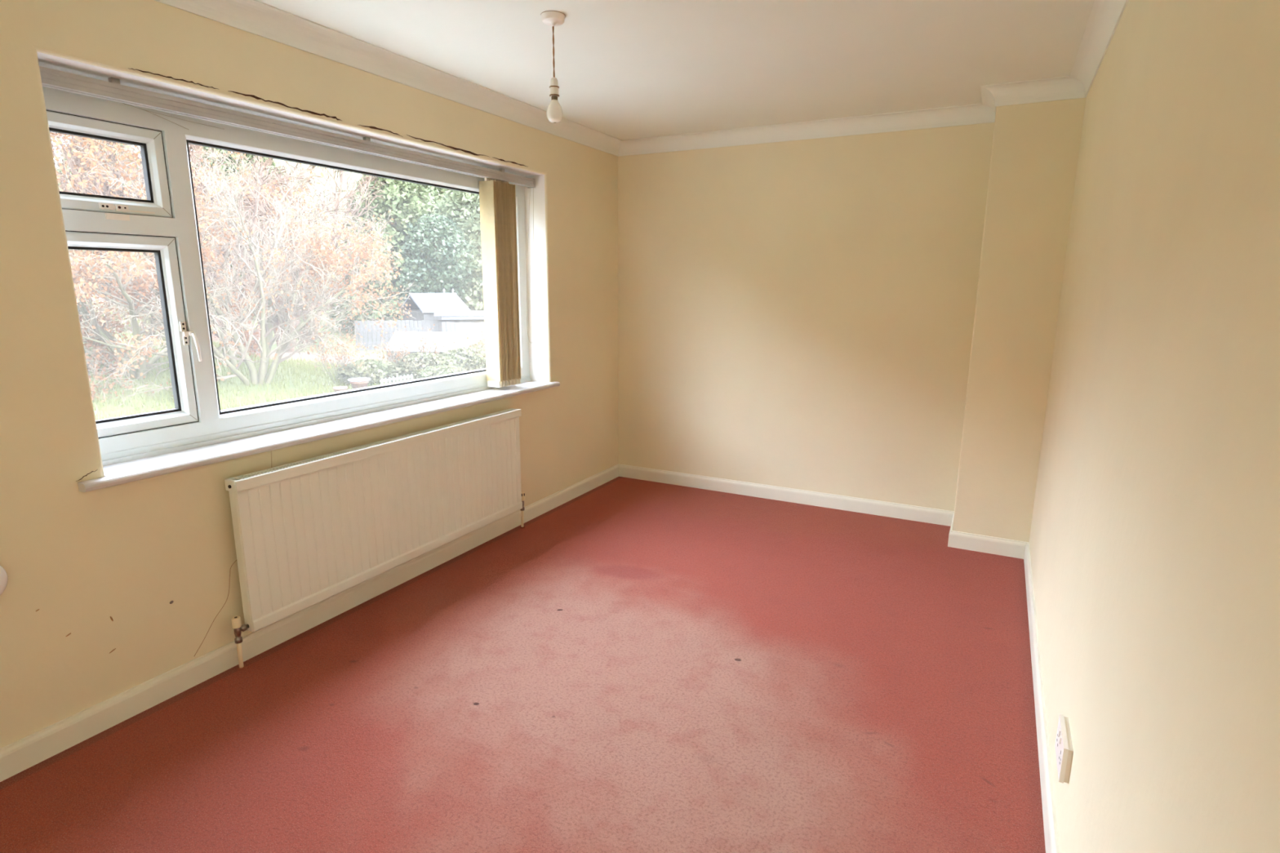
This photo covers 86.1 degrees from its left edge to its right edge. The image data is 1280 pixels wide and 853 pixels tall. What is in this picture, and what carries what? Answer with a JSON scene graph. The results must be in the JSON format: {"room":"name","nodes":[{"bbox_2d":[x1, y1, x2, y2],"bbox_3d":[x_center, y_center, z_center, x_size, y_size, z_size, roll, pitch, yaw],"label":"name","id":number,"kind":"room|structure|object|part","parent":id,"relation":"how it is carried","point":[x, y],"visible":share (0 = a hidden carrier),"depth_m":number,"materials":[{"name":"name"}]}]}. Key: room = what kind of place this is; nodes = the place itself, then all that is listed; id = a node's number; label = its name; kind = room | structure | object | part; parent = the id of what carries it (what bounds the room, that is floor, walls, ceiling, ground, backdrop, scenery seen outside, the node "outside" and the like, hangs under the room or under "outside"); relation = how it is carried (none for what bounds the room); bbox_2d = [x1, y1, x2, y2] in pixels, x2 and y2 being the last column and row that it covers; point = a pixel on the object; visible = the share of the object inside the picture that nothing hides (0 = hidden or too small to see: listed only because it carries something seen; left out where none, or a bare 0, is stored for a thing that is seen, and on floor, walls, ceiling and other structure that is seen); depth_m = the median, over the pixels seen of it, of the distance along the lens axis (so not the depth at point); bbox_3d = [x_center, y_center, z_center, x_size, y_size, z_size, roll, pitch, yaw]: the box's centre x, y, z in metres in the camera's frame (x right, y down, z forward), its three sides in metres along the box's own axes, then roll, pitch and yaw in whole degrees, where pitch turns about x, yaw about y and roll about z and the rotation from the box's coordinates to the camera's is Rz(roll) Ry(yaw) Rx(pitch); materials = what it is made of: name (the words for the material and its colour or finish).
{"room":"empty bedroom","nodes":[
{"label":"empty bedroom","id":0,"kind":"room"},
{"bbox_2d":[0,0,617,748],"bbox_3d":[-1.546,0.031,2.956,0.442,3.400,5.550,6,13,27],"label":"wall","id":1,"kind":"structure","parent":0,"point":[109,591],"depth_m":2.29,"materials":[{"name":"beige paint"}]},
{"bbox_2d":[0,565,8,595],"bbox_3d":[-1.851,0.444,1.918,0.039,0.132,0.132,6,13,27],"label":"wall fitting","id":2,"kind":"object","parent":1,"relation":"attached to","point":[3,575],"visible":1,"depth_m":1.96,"materials":[{"name":"white plastic"}]},
{"bbox_2d":[39,65,559,492],"bbox_3d":[-1.217,-0.679,3.170,0.276,1.303,2.613,6,13,27],"label":"window","id":3,"kind":"structure","parent":1,"relation":"in","point":[194,433],"depth_m":2.52,"materials":[{"name":"white plastic"}]},
{"bbox_3d":[-1.791,-0.851,2.240,0.060,0.287,0.430,6,13,27],"label":"sash","id":4,"kind":"part","parent":3,"relation":"part of","materials":[{"name":"white plastic"}]},
{"bbox_3d":[-1.739,-0.697,2.279,0.007,0.019,0.070,6,13,27],"label":"keep plate","id":5,"kind":"part","parent":3,"relation":"part of","materials":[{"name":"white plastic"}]},
{"bbox_3d":[-1.794,-0.313,2.351,0.060,0.671,0.430,6,13,27],"label":"sash","id":6,"kind":"part","parent":3,"relation":"part of","materials":[{"name":"white plastic"}]},
{"bbox_2d":[122,102,222,129],"bbox_3d":[-1.662,-1.068,2.339,0.011,0.059,0.496,6,13,27],"label":"cobweb","id":7,"kind":"object","parent":3,"relation":"attached to","point":[122,103],"visible":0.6,"depth_m":2.37},
{"bbox_3d":[-1.660,-0.342,2.519,0.023,0.019,0.033,6,13,27],"label":"handle","id":8,"kind":"part","parent":3,"relation":"part of","materials":[{"name":"white plastic"}]},
{"bbox_3d":[-1.639,-0.294,2.532,0.024,0.108,0.014,-7,14,-33],"label":"lever","id":9,"kind":"part","parent":3,"relation":"part of","materials":[{"name":"white plastic"}]},
{"bbox_2d":[39,66,539,387],"bbox_3d":[-1.219,-0.689,3.174,0.109,1.228,2.447,6,13,27],"label":"vertical blind","id":10,"kind":"object","parent":3,"relation":"attached to","point":[497,197],"visible":1,"depth_m":3.79,"materials":[{"name":"fabric"}]},
{"bbox_3d":[-0.661,-0.968,4.131,0.027,0.925,0.128,6,13,27],"label":"control cord","id":11,"kind":"part","parent":10,"relation":"part of","materials":[{"name":"white plastic"}]},
{"bbox_3d":[-1.199,-0.050,3.274,0.214,0.028,2.588,6,13,27],"label":"sill","id":12,"kind":"part","parent":3,"relation":"part of","materials":[{"name":"white paint"}]},
{"bbox_2d":[0,463,618,782],"bbox_3d":[-1.350,0.790,3.010,0.019,0.094,5.154,6,13,27],"label":"baseboard","id":13,"kind":"structure","parent":1,"relation":"attached to","point":[25,753],"depth_m":2.64,"materials":[{"name":"white wood"}]},
{"bbox_2d":[224,408,524,670],"bbox_3d":[-1.113,0.407,3.294,0.098,0.740,1.782,6,13,27],"label":"radiator","id":14,"kind":"object","parent":1,"relation":"attached to","point":[307,532],"visible":1,"depth_m":3.00,"materials":[{"name":"metal"}]},
{"bbox_3d":[-1.487,0.216,2.486,0.058,0.038,0.003,6,13,27],"label":"plate","id":15,"kind":"part","parent":14,"relation":"part of","materials":[{"name":"metal"}]},
{"bbox_3d":[-1.104,0.353,3.276,0.040,0.566,1.668,6,13,27],"label":"water panel","id":16,"kind":"part","parent":14,"relation":"part of","materials":[{"name":"metal"}]},
{"bbox_2d":[224,408,521,492],"bbox_3d":[-1.098,0.067,3.215,0.066,0.042,1.678,6,13,27],"label":"grille","id":17,"kind":"object","parent":14,"relation":"attached to","point":[261,480],"depth_m":2.96,"materials":[{"name":"metal"}]},
{"bbox_2d":[154,0,622,156],"bbox_3d":[-1.309,-1.470,2.525,0.082,0.089,5.154,6,13,27],"label":"trim","id":18,"kind":"structure","parent":1,"relation":"attached to","point":[256,17],"depth_m":2.90,"materials":[{"name":"paint"}]},
{"bbox_2d":[0,476,1045,852],"bbox_3d":[-0.141,1.030,2.415,2.779,0.120,5.190,6,13,27],"label":"floor","id":19,"kind":"structure","parent":0,"point":[637,665],"depth_m":2.36,"materials":[{"name":"carpet"}]},
{"bbox_2d":[257,0,1093,140],"bbox_3d":[-0.172,-1.443,1.925,3.239,0.120,5.550,6,13,27],"label":"ceiling","id":20,"kind":"structure","parent":0,"point":[624,69],"depth_m":2.85,"materials":[{"name":"paint"}]},
{"bbox_2d":[540,10,564,123],"bbox_3d":[-0.319,-1.323,2.539,0.090,0.368,0.090,6,13,27],"label":"pendant light","id":21,"kind":"object","parent":20,"relation":"hanging from","point":[551,18],"visible":1,"depth_m":2.54,"materials":[{"name":"white plastic"}]},
{"bbox_3d":[-0.320,-1.181,2.568,0.061,0.078,0.061,6,13,27],"label":"bulb","id":22,"kind":"part","parent":21,"relation":"part of","materials":[{"name":"white glass"}]},
{"bbox_2d":[617,122,994,511],"bbox_3d":[1.044,-0.681,4.484,3.239,2.600,0.150,6,13,27],"label":"wall","id":23,"kind":"structure","parent":0,"point":[794,314],"depth_m":4.39,"materials":[{"name":"beige paint"}]},
{"bbox_2d":[617,103,995,156],"bbox_3d":[0.876,-1.808,4.214,2.369,0.089,0.082,6,13,27],"label":"trim","id":24,"kind":"structure","parent":23,"relation":"attached to","point":[977,113],"depth_m":4.13,"materials":[{"name":"paint"}]},
{"bbox_2d":[618,463,1028,559],"bbox_3d":[0.959,0.501,4.465,2.747,0.094,0.391,6,13,27],"label":"baseboard","id":25,"kind":"structure","parent":23,"relation":"attached to","point":[923,514],"depth_m":4.48,"materials":[{"name":"white wood"}]},
{"bbox_2d":[952,97,1085,542],"bbox_3d":[2.016,-0.513,3.703,0.377,2.400,0.372,6,13,27],"label":"wall","id":26,"kind":"structure","parent":0,"point":[1035,148],"depth_m":3.52,"materials":[{"name":"beige paint"}]},
{"bbox_2d":[980,75,1085,114],"bbox_3d":[1.972,-1.644,3.451,0.460,0.089,0.455,6,13,27],"label":"trim","id":27,"kind":"structure","parent":26,"relation":"attached to","point":[1064,87],"depth_m":3.30,"materials":[{"name":"paint"}]},
{"bbox_2d":[1029,0,1279,852],"bbox_3d":[1.101,-0.044,1.421,0.150,2.600,5.350,6,13,27],"label":"wall","id":28,"kind":"structure","parent":0,"point":[1154,538],"depth_m":1.08,"materials":[{"name":"beige paint"}]},
{"bbox_2d":[1023,542,1059,852],"bbox_3d":[0.984,1.092,1.618,0.019,0.094,4.782,6,13,27],"label":"baseboard","id":29,"kind":"structure","parent":28,"relation":"attached to","point":[1050,823],"depth_m":2.18,"materials":[{"name":"white wood"}]},
{"bbox_2d":[1054,714,1073,783],"bbox_3d":[1.056,0.803,1.710,0.024,0.092,0.150,6,13,27],"label":"wall socket","id":30,"kind":"object","parent":28,"relation":"attached to","point":[1064,744],"visible":1,"depth_m":1.67,"materials":[{"name":"white plastic"}]},
{"bbox_2d":[1070,0,1128,97],"bbox_3d":[0.969,-1.174,1.162,0.082,0.089,4.782,6,13,27],"label":"trim","id":31,"kind":"structure","parent":28,"relation":"attached to","point":[1104,16],"depth_m":2.62,"materials":[{"name":"paint"}]},
{"label":"outside","id":32,"kind":"structure","parent":0,"visible":0},
{"bbox_2d":[76,159,480,420],"bbox_3d":[-17.739,-12.029,21.423,47.400,18.849,62.300,6,13,27],"label":"ground","id":33,"kind":"structure","parent":32,"point":[317,171],"depth_m":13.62,"materials":[{"name":"green plant"}]},
{"bbox_2d":[56,139,146,288],"bbox_3d":[-18.102,-7.752,23.363,5.018,6.220,5.320,6,13,27],"label":"conifer","id":34,"kind":"object","parent":33,"relation":"on","point":[121,144],"visible":0.02,"depth_m":22.48,"materials":[{"name":"brown plant"}]},
{"bbox_2d":[49,131,233,316],"bbox_3d":[-11.378,-5.257,15.133,3.373,5.877,4.079,10,15,39],"label":"tree","id":35,"kind":"object","parent":33,"relation":"on","point":[95,189],"visible":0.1,"depth_m":14.48,"materials":[{"name":"brown plant"}]},
{"bbox_2d":[55,137,242,310],"bbox_3d":[-14.171,-5.386,19.948,5.276,6.334,4.726,7,14,30],"label":"tree","id":36,"kind":"object","parent":33,"relation":"on","point":[214,152],"visible":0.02,"depth_m":19.93,"materials":[{"name":"brown plant"}]},
{"bbox_2d":[51,136,283,379],"bbox_3d":[-9.044,-2.780,11.603,4.822,4.614,6.074,-3,12,-16],"label":"tree","id":37,"kind":"object","parent":33,"relation":"on","point":[84,284],"visible":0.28,"depth_m":10.80,"materials":[{"name":"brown plant"}]},
{"bbox_2d":[66,140,346,355],"bbox_3d":[-10.334,-4.726,17.147,4.988,6.564,5.646,3,12,11],"label":"tree","id":38,"kind":"object","parent":33,"relation":"on","point":[193,160],"visible":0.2,"depth_m":17.05,"materials":[{"name":"brown plant"}]},
{"bbox_2d":[57,134,419,405],"bbox_3d":[-7.380,-2.626,12.539,5.913,5.821,6.239,-2,12,-9],"label":"tree","id":39,"kind":"object","parent":33,"relation":"on","point":[267,327],"visible":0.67,"depth_m":12.73,"materials":[{"name":"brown plant"}]},
{"bbox_2d":[190,146,311,293],"bbox_3d":[-15.354,-9.049,26.281,5.326,8.212,5.207,8,14,31],"label":"conifer","id":40,"kind":"object","parent":33,"relation":"on","point":[206,148],"visible":0.02,"depth_m":25.28,"materials":[{"name":"brown plant"}]},
{"bbox_2d":[195,151,356,352],"bbox_3d":[-10.718,-5.799,20.300,3.980,7.352,4.351,-9,15,-39],"label":"tree","id":41,"kind":"object","parent":33,"relation":"on","point":[251,199],"visible":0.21,"depth_m":19.88,"materials":[{"name":"brown plant"}]},
{"bbox_2d":[212,152,396,344],"bbox_3d":[-10.962,-6.911,22.178,5.661,8.759,6.380,-3,12,-15],"label":"tree","id":42,"kind":"object","parent":33,"relation":"on","point":[340,190],"visible":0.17,"depth_m":23.21,"materials":[{"name":"brown plant"}]},
{"bbox_2d":[304,308,365,384],"bbox_3d":[-6.089,-1.506,13.583,1.292,1.646,0.901,0,12,-3],"label":"bare shrub","id":43,"kind":"object","parent":33,"relation":"on","point":[339,358],"visible":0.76,"depth_m":13.65,"materials":[{"name":"brown plant"}]},
{"bbox_2d":[333,386,347,391],"bbox_3d":[-5.431,-0.623,12.427,0.248,0.184,0.248,6,13,27],"label":"plant pot","id":44,"kind":"object","parent":33,"relation":"on","point":[338,388],"visible":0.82,"depth_m":12.34,"materials":[{"name":"ceramic"}]},
{"bbox_2d":[347,377,370,389],"bbox_3d":[-5.258,-0.759,12.848,0.400,0.280,0.400,6,13,27],"label":"plant pot","id":45,"kind":"object","parent":33,"relation":"on","point":[361,382],"visible":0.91,"depth_m":12.73,"materials":[{"name":"ceramic"}]},
{"bbox_3d":[-5.258,-0.878,12.823,0.400,0.035,0.400,6,13,27],"label":"dish","id":46,"kind":"part","parent":45,"relation":"part of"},
{"bbox_3d":[-5.258,-0.741,12.852,0.330,0.245,0.330,6,13,27],"label":"pot","id":47,"kind":"part","parent":45,"relation":"part of","materials":[{"name":"ceramic"}]},
{"bbox_2d":[335,358,401,386],"bbox_3d":[-5.543,-1.102,14.038,1.286,0.571,1.306,-2,12,-12],"label":"shrub","id":48,"kind":"object","parent":33,"relation":"on","point":[351,371],"visible":0.81,"depth_m":13.69,"materials":[{"name":"green plant"}]},
{"bbox_2d":[351,324,422,373],"bbox_3d":[-5.321,-1.500,14.469,1.384,1.281,0.973,-3,12,-17],"label":"bare shrub","id":49,"kind":"object","parent":33,"relation":"on","point":[398,353],"visible":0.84,"depth_m":14.43,"materials":[{"name":"brown plant"}]},
{"bbox_2d":[324,173,454,332],"bbox_3d":[-9.636,-7.738,26.846,5.054,8.423,5.439,4,12,17],"label":"tree","id":50,"kind":"object","parent":33,"relation":"on","point":[414,200],"visible":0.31,"depth_m":25.63,"materials":[{"name":"green plant"}]},
{"bbox_2d":[379,373,413,384],"bbox_3d":[-4.629,-0.801,13.081,0.038,0.335,0.800,6,13,27],"label":"picket fence","id":51,"kind":"object","parent":33,"relation":"on","point":[404,376],"visible":0.47,"depth_m":13.03,"materials":[{"name":"white wood"}]},
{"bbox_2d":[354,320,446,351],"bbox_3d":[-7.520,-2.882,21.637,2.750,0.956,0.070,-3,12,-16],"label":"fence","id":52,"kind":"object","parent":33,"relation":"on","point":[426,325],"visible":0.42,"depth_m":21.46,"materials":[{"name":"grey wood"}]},
{"bbox_2d":[387,351,457,380],"bbox_3d":[-4.701,-1.312,14.972,1.529,0.625,1.471,6,13,27],"label":"shrub","id":53,"kind":"object","parent":33,"relation":"on","point":[406,367],"visible":0.6,"depth_m":14.60,"materials":[{"name":"green plant"}]},
{"bbox_2d":[369,180,476,275],"bbox_3d":[-10.245,-11.488,32.873,6.761,9.843,6.183,6,13,27],"label":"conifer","id":54,"kind":"object","parent":33,"relation":"on","point":[433,191],"visible":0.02,"depth_m":31.57,"materials":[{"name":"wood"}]},
{"bbox_2d":[384,330,475,369],"bbox_3d":[-5.096,-1.813,16.776,1.807,1.050,1.264,2,12,7],"label":"hedge","id":55,"kind":"object","parent":33,"relation":"on","point":[460,337],"visible":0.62,"depth_m":16.45,"materials":[{"name":"green plant"}]},
{"bbox_2d":[400,288,470,332],"bbox_3d":[-7.292,-3.877,24.298,1.660,2.005,2.975,-7,14,-32],"label":"garden shed","id":56,"kind":"object","parent":33,"relation":"on","point":[425,304],"visible":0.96,"depth_m":23.61,"materials":[{"name":"grey wood"}]},
{"bbox_2d":[387,213,483,316],"bbox_3d":[-8.160,-5.907,26.982,3.975,4.787,4.035,6,13,27],"label":"evergreen tree","id":57,"kind":"object","parent":33,"relation":"on","point":[459,242],"visible":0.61,"depth_m":25.66,"materials":[{"name":"green plant"}]},
{"bbox_2d":[412,324,458,367],"bbox_3d":[-4.706,-1.691,15.472,1.111,1.254,0.926,6,13,27],"label":"bare shrub","id":58,"kind":"object","parent":33,"relation":"on","point":[436,350],"visible":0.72,"depth_m":15.41,"materials":[{"name":"brown plant"}]},
{"bbox_2d":[413,364,466,378],"bbox_3d":[-4.083,-1.077,14.359,1.098,0.432,1.146,-10,16,-41],"label":"shrub","id":59,"kind":"object","parent":33,"relation":"on","point":[442,370],"visible":0.45,"depth_m":14.09,"materials":[{"name":"green plant"}]},
{"bbox_2d":[417,188,484,311],"bbox_3d":[-6.718,-8.171,28.549,6.052,8.630,6.222,6,13,27],"label":"tree","id":60,"kind":"object","parent":33,"relation":"on","point":[451,202],"visible":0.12,"depth_m":26.82,"materials":[{"name":"green plant"}]},
{"bbox_2d":[430,346,486,371],"bbox_3d":[-3.906,-1.510,15.824,1.664,0.682,1.762,6,13,27],"label":"shrub","id":61,"kind":"object","parent":33,"relation":"on","point":[463,350],"visible":0.4,"depth_m":15.38,"materials":[{"name":"green plant"}]},
{"bbox_2d":[434,310,484,340],"bbox_3d":[-4.242,-3.153,22.643,4.800,1.295,1.400,-2,12,-13],"label":"outbuilding","id":62,"kind":"structure","parent":33,"relation":"on","point":[467,317],"depth_m":21.64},
{"bbox_2d":[441,321,484,346],"bbox_3d":[-4.113,-2.740,21.013,3.750,0.972,0.071,-2,12,-13],"label":"fence","id":63,"kind":"object","parent":33,"relation":"on","point":[473,327],"visible":0.16,"depth_m":20.67,"materials":[{"name":"white wood"}]},
{"bbox_2d":[464,339,485,367],"bbox_3d":[-3.551,-1.810,17.002,1.739,0.781,1.709,6,13,27],"label":"shrub","id":64,"kind":"object","parent":33,"relation":"on","point":[483,341],"visible":0.06,"depth_m":16.54,"materials":[{"name":"green plant"}]},
{"bbox_2d":[465,328,485,368],"bbox_3d":[-3.593,-1.858,16.261,0.938,1.274,1.194,6,13,27],"label":"bare shrub","id":65,"kind":"object","parent":33,"relation":"on","point":[482,334],"visible":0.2,"depth_m":16.16,"materials":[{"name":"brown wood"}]}
]}

